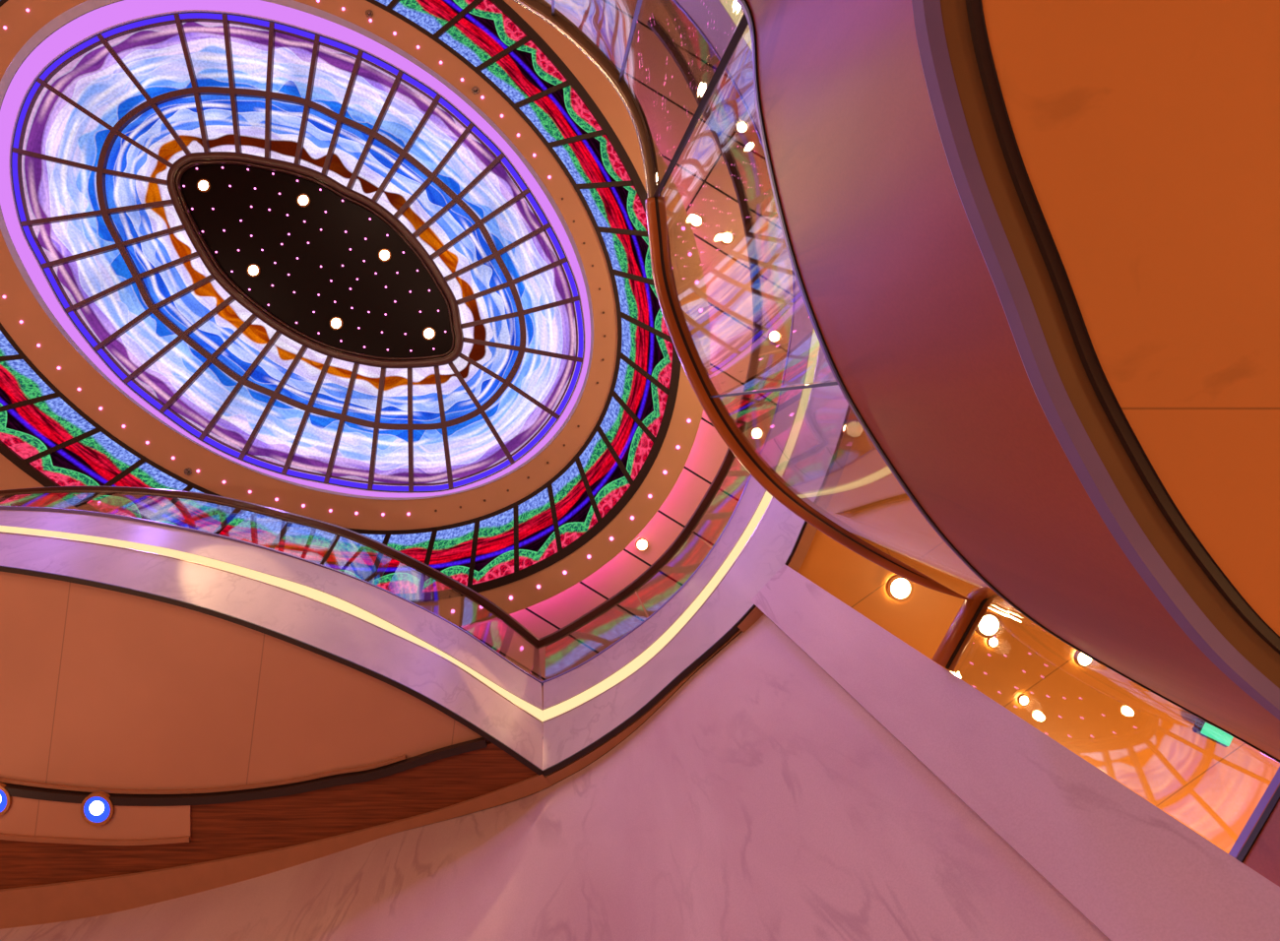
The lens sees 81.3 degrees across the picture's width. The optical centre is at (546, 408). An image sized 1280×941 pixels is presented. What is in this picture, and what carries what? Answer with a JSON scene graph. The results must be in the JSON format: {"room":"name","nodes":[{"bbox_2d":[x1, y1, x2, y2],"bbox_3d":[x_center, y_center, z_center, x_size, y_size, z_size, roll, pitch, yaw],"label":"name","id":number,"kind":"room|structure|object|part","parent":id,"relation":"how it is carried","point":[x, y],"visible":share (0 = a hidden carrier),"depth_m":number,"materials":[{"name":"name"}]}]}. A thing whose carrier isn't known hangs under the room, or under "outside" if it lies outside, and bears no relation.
{"room":"ship interior","nodes":[
{"label":"ship interior","id":0,"kind":"room"},
{"bbox_2d":[0,572,488,794],"bbox_3d":[-2.912,1.849,4.840,5.341,0.040,1.435,8,-90,0],"label":"ceiling","id":1,"kind":"structure","parent":0,"point":[102,688],"depth_m":4.82,"materials":[{"name":"orange paint"}]},
{"bbox_2d":[0,0,710,626],"bbox_3d":[-3.671,-2.300,8.950,11.295,0.100,10.006,0,-90,0],"label":"ceiling","id":2,"kind":"structure","parent":0,"point":[75,372],"depth_m":8.90,"materials":[{"name":"paint"}]},
{"bbox_2d":[184,467,191,475],"bbox_3d":[-4.315,0.759,8.875,0.090,0.060,0.090,0,-90,0],"label":"sprinkler","id":3,"kind":"object","parent":2,"relation":"attached to","point":[187,471],"visible":1,"depth_m":8.88,"materials":[{"name":"metal"}]},
{"bbox_2d":[0,0,593,500],"bbox_3d":[-3.088,-2.010,9.047,7.321,0.325,6.235,0,-90,0],"label":"cove","id":4,"kind":"object","parent":2,"relation":"attached to","point":[94,23],"visible":1,"depth_m":9.07,"materials":[{"name":"purple paint"}]},
{"bbox_2d":[11,12,583,491],"bbox_3d":[-3.098,-1.949,9.195,7.125,0.150,5.971,0,-90,0],"label":"skylight","id":5,"kind":"object","parent":4,"relation":"attached to","point":[108,138],"visible":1,"depth_m":9.25,"materials":[{"name":"glass"}]},
{"bbox_2d":[196,179,210,192],"bbox_3d":[-4.277,-2.781,9.220,0.162,0.028,0.162,0,-90,0],"label":"recessed light","id":6,"kind":"object","parent":5,"relation":"attached to","point":[203,185],"visible":1,"depth_m":9.21,"materials":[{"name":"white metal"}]},
{"bbox_2d":[247,263,259,276],"bbox_3d":[-3.655,-1.723,9.220,0.162,0.028,0.162,0,-90,0],"label":"recessed light","id":7,"kind":"object","parent":5,"relation":"attached to","point":[253,270],"visible":1,"depth_m":9.21,"materials":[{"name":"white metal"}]},
{"bbox_2d":[296,193,310,207],"bbox_3d":[-3.034,-2.597,9.220,0.162,0.028,0.162,0,-90,0],"label":"recessed light","id":8,"kind":"object","parent":5,"relation":"attached to","point":[302,200],"visible":1,"depth_m":9.21,"materials":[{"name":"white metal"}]},
{"bbox_3d":[-2.865,-1.831,9.250,4.096,0.040,1.849,28,-90,0],"label":"oval black panel","id":9,"kind":"part","parent":5,"relation":"part of","materials":[{"name":"paint"}]},
{"bbox_2d":[329,317,343,329],"bbox_3d":[-2.621,-1.063,9.220,0.162,0.028,0.162,0,-90,0],"label":"recessed light","id":10,"kind":"object","parent":5,"relation":"attached to","point":[336,323],"visible":1,"depth_m":9.21,"materials":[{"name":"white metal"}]},
{"bbox_2d":[378,249,391,261],"bbox_3d":[-2.018,-1.913,9.220,0.162,0.028,0.162,0,-90,0],"label":"recessed light","id":11,"kind":"object","parent":5,"relation":"attached to","point":[384,255],"visible":1,"depth_m":9.21,"materials":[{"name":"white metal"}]},
{"bbox_2d":[422,326,435,339],"bbox_3d":[-1.464,-0.935,9.220,0.162,0.028,0.162,0,-90,0],"label":"recessed light","id":12,"kind":"object","parent":5,"relation":"attached to","point":[428,333],"visible":1,"depth_m":9.21,"materials":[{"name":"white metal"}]},
{"bbox_2d":[0,0,680,602],"bbox_3d":[-3.684,-2.308,8.912,10.613,0.050,9.298,0,-90,0],"label":"ring","id":13,"kind":"object","parent":2,"relation":"attached to","point":[43,433],"visible":0.75,"depth_m":8.93,"materials":[{"name":"glass"}]},
{"bbox_2d":[365,9,373,17],"bbox_3d":[-2.134,-4.753,8.875,0.090,0.060,0.090,0,-90,0],"label":"sprinkler","id":14,"kind":"object","parent":2,"relation":"attached to","point":[368,13],"visible":1,"depth_m":8.88,"materials":[{"name":"metal"}]},
{"bbox_2d":[471,86,479,94],"bbox_3d":[-0.853,-3.829,8.875,0.090,0.060,0.090,0,-90,0],"label":"sprinkler","id":15,"kind":"object","parent":2,"relation":"attached to","point":[475,90],"visible":1,"depth_m":8.88,"materials":[{"name":"metal"}]},
{"bbox_2d":[0,0,792,791],"bbox_3d":[-3.671,-2.300,9.325,24.000,0.050,23.999,0,-90,0],"label":"ceiling","id":16,"kind":"structure","parent":0,"point":[701,176],"depth_m":9.30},
{"bbox_2d":[635,537,648,551],"bbox_3d":[1.202,1.709,9.280,0.170,0.030,0.170,0,-90,0],"label":"recessed light","id":17,"kind":"object","parent":16,"relation":"in","point":[642,544],"visible":1,"depth_m":9.27,"materials":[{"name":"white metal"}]},
{"bbox_2d":[689,214,703,228],"bbox_3d":[1.883,-2.353,9.280,0.170,0.030,0.170,0,-90,0],"label":"recessed light","id":18,"kind":"object","parent":16,"relation":"in","point":[696,221],"visible":0.97,"depth_m":9.27,"materials":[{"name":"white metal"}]},
{"bbox_2d":[719,231,733,245],"bbox_3d":[2.267,-2.143,9.280,0.170,0.030,0.170,0,-90,0],"label":"recessed light","id":19,"kind":"object","parent":16,"relation":"in","point":[727,237],"visible":1,"depth_m":9.27,"materials":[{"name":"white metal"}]},
{"bbox_2d":[734,120,748,134],"bbox_3d":[2.453,-3.530,9.280,0.170,0.030,0.170,0,-90,0],"label":"recessed light","id":20,"kind":"object","parent":16,"relation":"in","point":[741,127],"visible":1,"depth_m":9.27,"materials":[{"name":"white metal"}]},
{"bbox_2d":[749,426,763,440],"bbox_3d":[2.638,0.310,9.280,0.170,0.030,0.170,0,-90,0],"label":"recessed light","id":21,"kind":"object","parent":16,"relation":"in","point":[756,432],"visible":1,"depth_m":9.27,"materials":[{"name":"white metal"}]},
{"bbox_2d":[767,329,780,343],"bbox_3d":[2.861,-0.904,9.280,0.170,0.030,0.170,0,-90,0],"label":"recessed light","id":22,"kind":"object","parent":16,"relation":"in","point":[774,336],"visible":1,"depth_m":9.27,"materials":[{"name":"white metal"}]},
{"bbox_2d":[0,614,1110,940],"bbox_3d":[-1.685,2.706,1.575,7.107,6.390,0.746,-19,-90,0],"label":"wall","id":23,"kind":"structure","parent":0,"point":[761,800],"depth_m":3.55,"materials":[{"name":"stone"}]},
{"bbox_2d":[0,0,858,929],"bbox_3d":[-0.367,0.877,5.545,13.626,1.600,9.332,-38,-90,0],"label":"balcony","id":24,"kind":"object","parent":23,"relation":"attached to","point":[157,846],"visible":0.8,"depth_m":4.92,"materials":[{"name":"paint"}]},
{"bbox_2d":[0,782,11,816],"bbox_3d":[-3.555,2.525,4.764,0.210,0.032,0.210,0,-90,0],"label":"recessed light","id":25,"kind":"object","parent":24,"relation":"attached to","point":[5,799],"visible":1,"depth_m":4.75,"materials":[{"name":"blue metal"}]},
{"bbox_3d":[-3.724,2.518,4.780,2.886,0.020,0.411,9,-90,0],"label":"downlight panel","id":26,"kind":"part","parent":24,"relation":"part of","materials":[{"name":"brown wood"}]},
{"bbox_2d":[80,791,114,826],"bbox_3d":[-2.894,2.582,4.764,0.210,0.032,0.210,0,-90,0],"label":"recessed light","id":27,"kind":"object","parent":24,"relation":"attached to","point":[96,809],"visible":1,"depth_m":4.75,"materials":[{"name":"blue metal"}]},
{"bbox_3d":[-3.025,2.316,4.800,4.216,0.020,0.340,3,-90,0],"label":"bead trim","id":28,"kind":"part","parent":24,"relation":"part of","materials":[{"name":"brown wood"}]},
{"bbox_3d":[-2.680,1.365,5.441,5.618,0.016,0.489,15,-90,0],"label":"strip edge trim","id":29,"kind":"part","parent":24,"relation":"part of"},
{"bbox_3d":[-2.686,1.419,4.766,5.635,0.012,0.507,15,-90,0],"label":"dark trim","id":30,"kind":"part","parent":24,"relation":"part of","materials":[{"name":"brown metal"}]},
{"bbox_3d":[-2.696,1.395,6.330,5.662,0.030,0.553,16,-90,0],"label":"cap trim","id":31,"kind":"part","parent":24,"relation":"part of","materials":[{"name":"metal"}]},
{"bbox_3d":[-2.536,2.991,4.770,5.262,0.024,0.448,-9,-90,0],"label":"tan moulding","id":32,"kind":"part","parent":24,"relation":"part of","materials":[{"name":"brown wood"}]},
{"bbox_2d":[0,351,770,618],"bbox_3d":[-0.903,0.350,6.795,8.057,0.932,4.522,-36,-90,0],"label":"glass balustrade","id":33,"kind":"object","parent":24,"relation":"on","point":[5,497],"visible":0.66,"depth_m":7.03,"materials":[{"name":"clear glass"}]},
{"bbox_3d":[-4.853,0.847,6.795,1.255,0.931,0.097,0,-90,0],"label":"glass panel","id":34,"kind":"part","parent":33,"relation":"part of","materials":[{"name":"clear glass"}]},
{"bbox_2d":[0,14,762,649],"bbox_3d":[-0.917,0.313,7.274,8.087,0.071,4.501,-36,-90,0],"label":"handrail","id":35,"kind":"object","parent":33,"relation":"attached to","point":[655,26],"visible":0.96,"depth_m":7.25,"materials":[{"name":"brown wood"}]},
{"bbox_3d":[0.781,1.838,4.774,1.952,0.016,0.123,-38,-90,0],"label":"tan moulding","id":36,"kind":"part","parent":24,"relation":"part of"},
{"bbox_3d":[1.290,-0.502,6.330,1.687,0.030,6.176,9,-90,0],"label":"cap trim","id":37,"kind":"part","parent":24,"relation":"part of","materials":[{"name":"metal"}]},
{"bbox_3d":[1.234,-0.485,5.441,1.572,0.016,5.950,9,-90,0],"label":"strip edge trim","id":38,"kind":"part","parent":24,"relation":"part of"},
{"bbox_3d":[1.254,-0.427,4.766,1.643,0.012,5.940,9,-90,0],"label":"dark trim","id":39,"kind":"part","parent":24,"relation":"part of","materials":[{"name":"brown metal"}]},
{"bbox_3d":[1.626,-1.075,4.760,1.107,0.030,5.006,-4,-90,0],"label":"timber trim","id":40,"kind":"part","parent":24,"relation":"part of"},
{"bbox_2d":[742,421,1279,853],"bbox_3d":[5.223,-0.832,4.790,8.554,0.080,16.690,0,-90,0],"label":"ceiling","id":41,"kind":"structure","parent":0,"point":[1148,743],"depth_m":4.79,"materials":[{"name":"orange paint"}]},
{"bbox_2d":[885,575,913,601],"bbox_3d":[2.277,1.157,4.760,0.170,0.030,0.170,0,-90,0],"label":"recessed light","id":42,"kind":"object","parent":41,"relation":"in","point":[898,588],"visible":0.93,"depth_m":4.75,"materials":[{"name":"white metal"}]},
{"bbox_2d":[975,611,1002,639],"bbox_3d":[2.843,1.393,4.760,0.170,0.030,0.170,0,-90,0],"label":"recessed light","id":43,"kind":"object","parent":41,"relation":"in","point":[991,625],"visible":0.74,"depth_m":4.75,"materials":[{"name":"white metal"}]},
{"bbox_2d":[986,637,999,648],"bbox_3d":[2.881,1.507,4.766,0.076,0.014,0.076,0,-90,0],"label":"recessed light","id":44,"kind":"object","parent":41,"relation":"in","point":[993,642],"visible":1,"depth_m":4.76,"materials":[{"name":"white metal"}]},
{"bbox_2d":[1017,694,1029,706],"bbox_3d":[3.078,1.883,4.766,0.076,0.014,0.076,0,-90,0],"label":"recessed light","id":45,"kind":"object","parent":41,"relation":"in","point":[1023,700],"visible":1,"depth_m":4.76,"materials":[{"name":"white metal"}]},
{"bbox_2d":[1073,650,1093,667],"bbox_3d":[3.466,1.609,4.763,0.119,0.021,0.119,0,-90,0],"label":"recessed light","id":46,"kind":"object","parent":41,"relation":"in","point":[1080,659],"visible":0.59,"depth_m":4.75,"materials":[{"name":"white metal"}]},
{"bbox_2d":[1192,717,1233,747],"bbox_3d":[4.249,2.065,4.702,0.220,0.065,0.100,26,-90,0],"label":"exit sign","id":47,"kind":"object","parent":41,"relation":"attached to","point":[1200,727],"visible":0.76,"depth_m":4.67,"materials":[{"name":"green plastic"}]},
{"bbox_2d":[751,564,1279,940],"bbox_3d":[1.607,1.297,1.574,0.504,6.388,0.324,44,-90,0],"label":"wall pier","id":48,"kind":"object","parent":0,"point":[1132,869],"visible":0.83,"depth_m":2.12,"materials":[{"name":"stone"}]},
{"bbox_2d":[736,0,1279,887],"bbox_3d":[3.577,-2.000,1.320,7.645,0.692,12.000,0,-90,0],"label":"balcony","id":49,"kind":"object","parent":48,"relation":"attached to","point":[1033,246],"visible":1,"depth_m":0.99,"materials":[{"name":"paint"}]},
{"bbox_2d":[551,0,1226,851],"bbox_3d":[0.638,-0.392,2.250,0.446,1.203,3.373,-35,-90,0],"label":"glass balustrade","id":50,"kind":"object","parent":49,"relation":"on","point":[966,585],"visible":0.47,"depth_m":2.14,"materials":[{"name":"clear glass"}]},
{"bbox_2d":[513,0,988,672],"bbox_3d":[0.624,-0.393,2.851,0.498,0.068,3.374,-35,-90,0],"label":"handrail","id":51,"kind":"object","parent":50,"relation":"attached to","point":[971,613],"visible":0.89,"depth_m":2.82,"materials":[{"name":"brown wood"}]},
{"bbox_3d":[0.910,0.070,2.850,0.423,0.060,2.021,-40,-90,0],"label":"rail","id":52,"kind":"part","parent":51,"relation":"part of","materials":[{"name":"brown wood"}]},
{"bbox_3d":[1.606,0.851,2.850,0.075,0.060,0.324,29,-90,0],"label":"return rail","id":53,"kind":"part","parent":51,"relation":"part of","materials":[{"name":"brown wood"}]},
{"bbox_3d":[1.133,0.390,2.250,1.333,1.201,0.170,38,-90,0],"label":"panel","id":54,"kind":"part","parent":50,"relation":"part of","materials":[{"name":"clear glass"}]},
{"bbox_3d":[1.627,0.873,2.250,0.043,1.200,0.314,29,-90,0],"label":"panel","id":55,"kind":"part","parent":50,"relation":"part of","materials":[{"name":"clear glass"}]},
{"bbox_3d":[0.678,-0.165,1.004,1.847,0.031,2.346,0,-90,0],"label":"lip trim","id":56,"kind":"part","parent":49,"relation":"part of","materials":[{"name":"metal"}]},
{"bbox_3d":[0.786,-0.236,0.982,0.363,0.016,2.992,-34,-90,0],"label":"step trim","id":57,"kind":"part","parent":49,"relation":"part of","materials":[{"name":"brown metal"}]}
]}

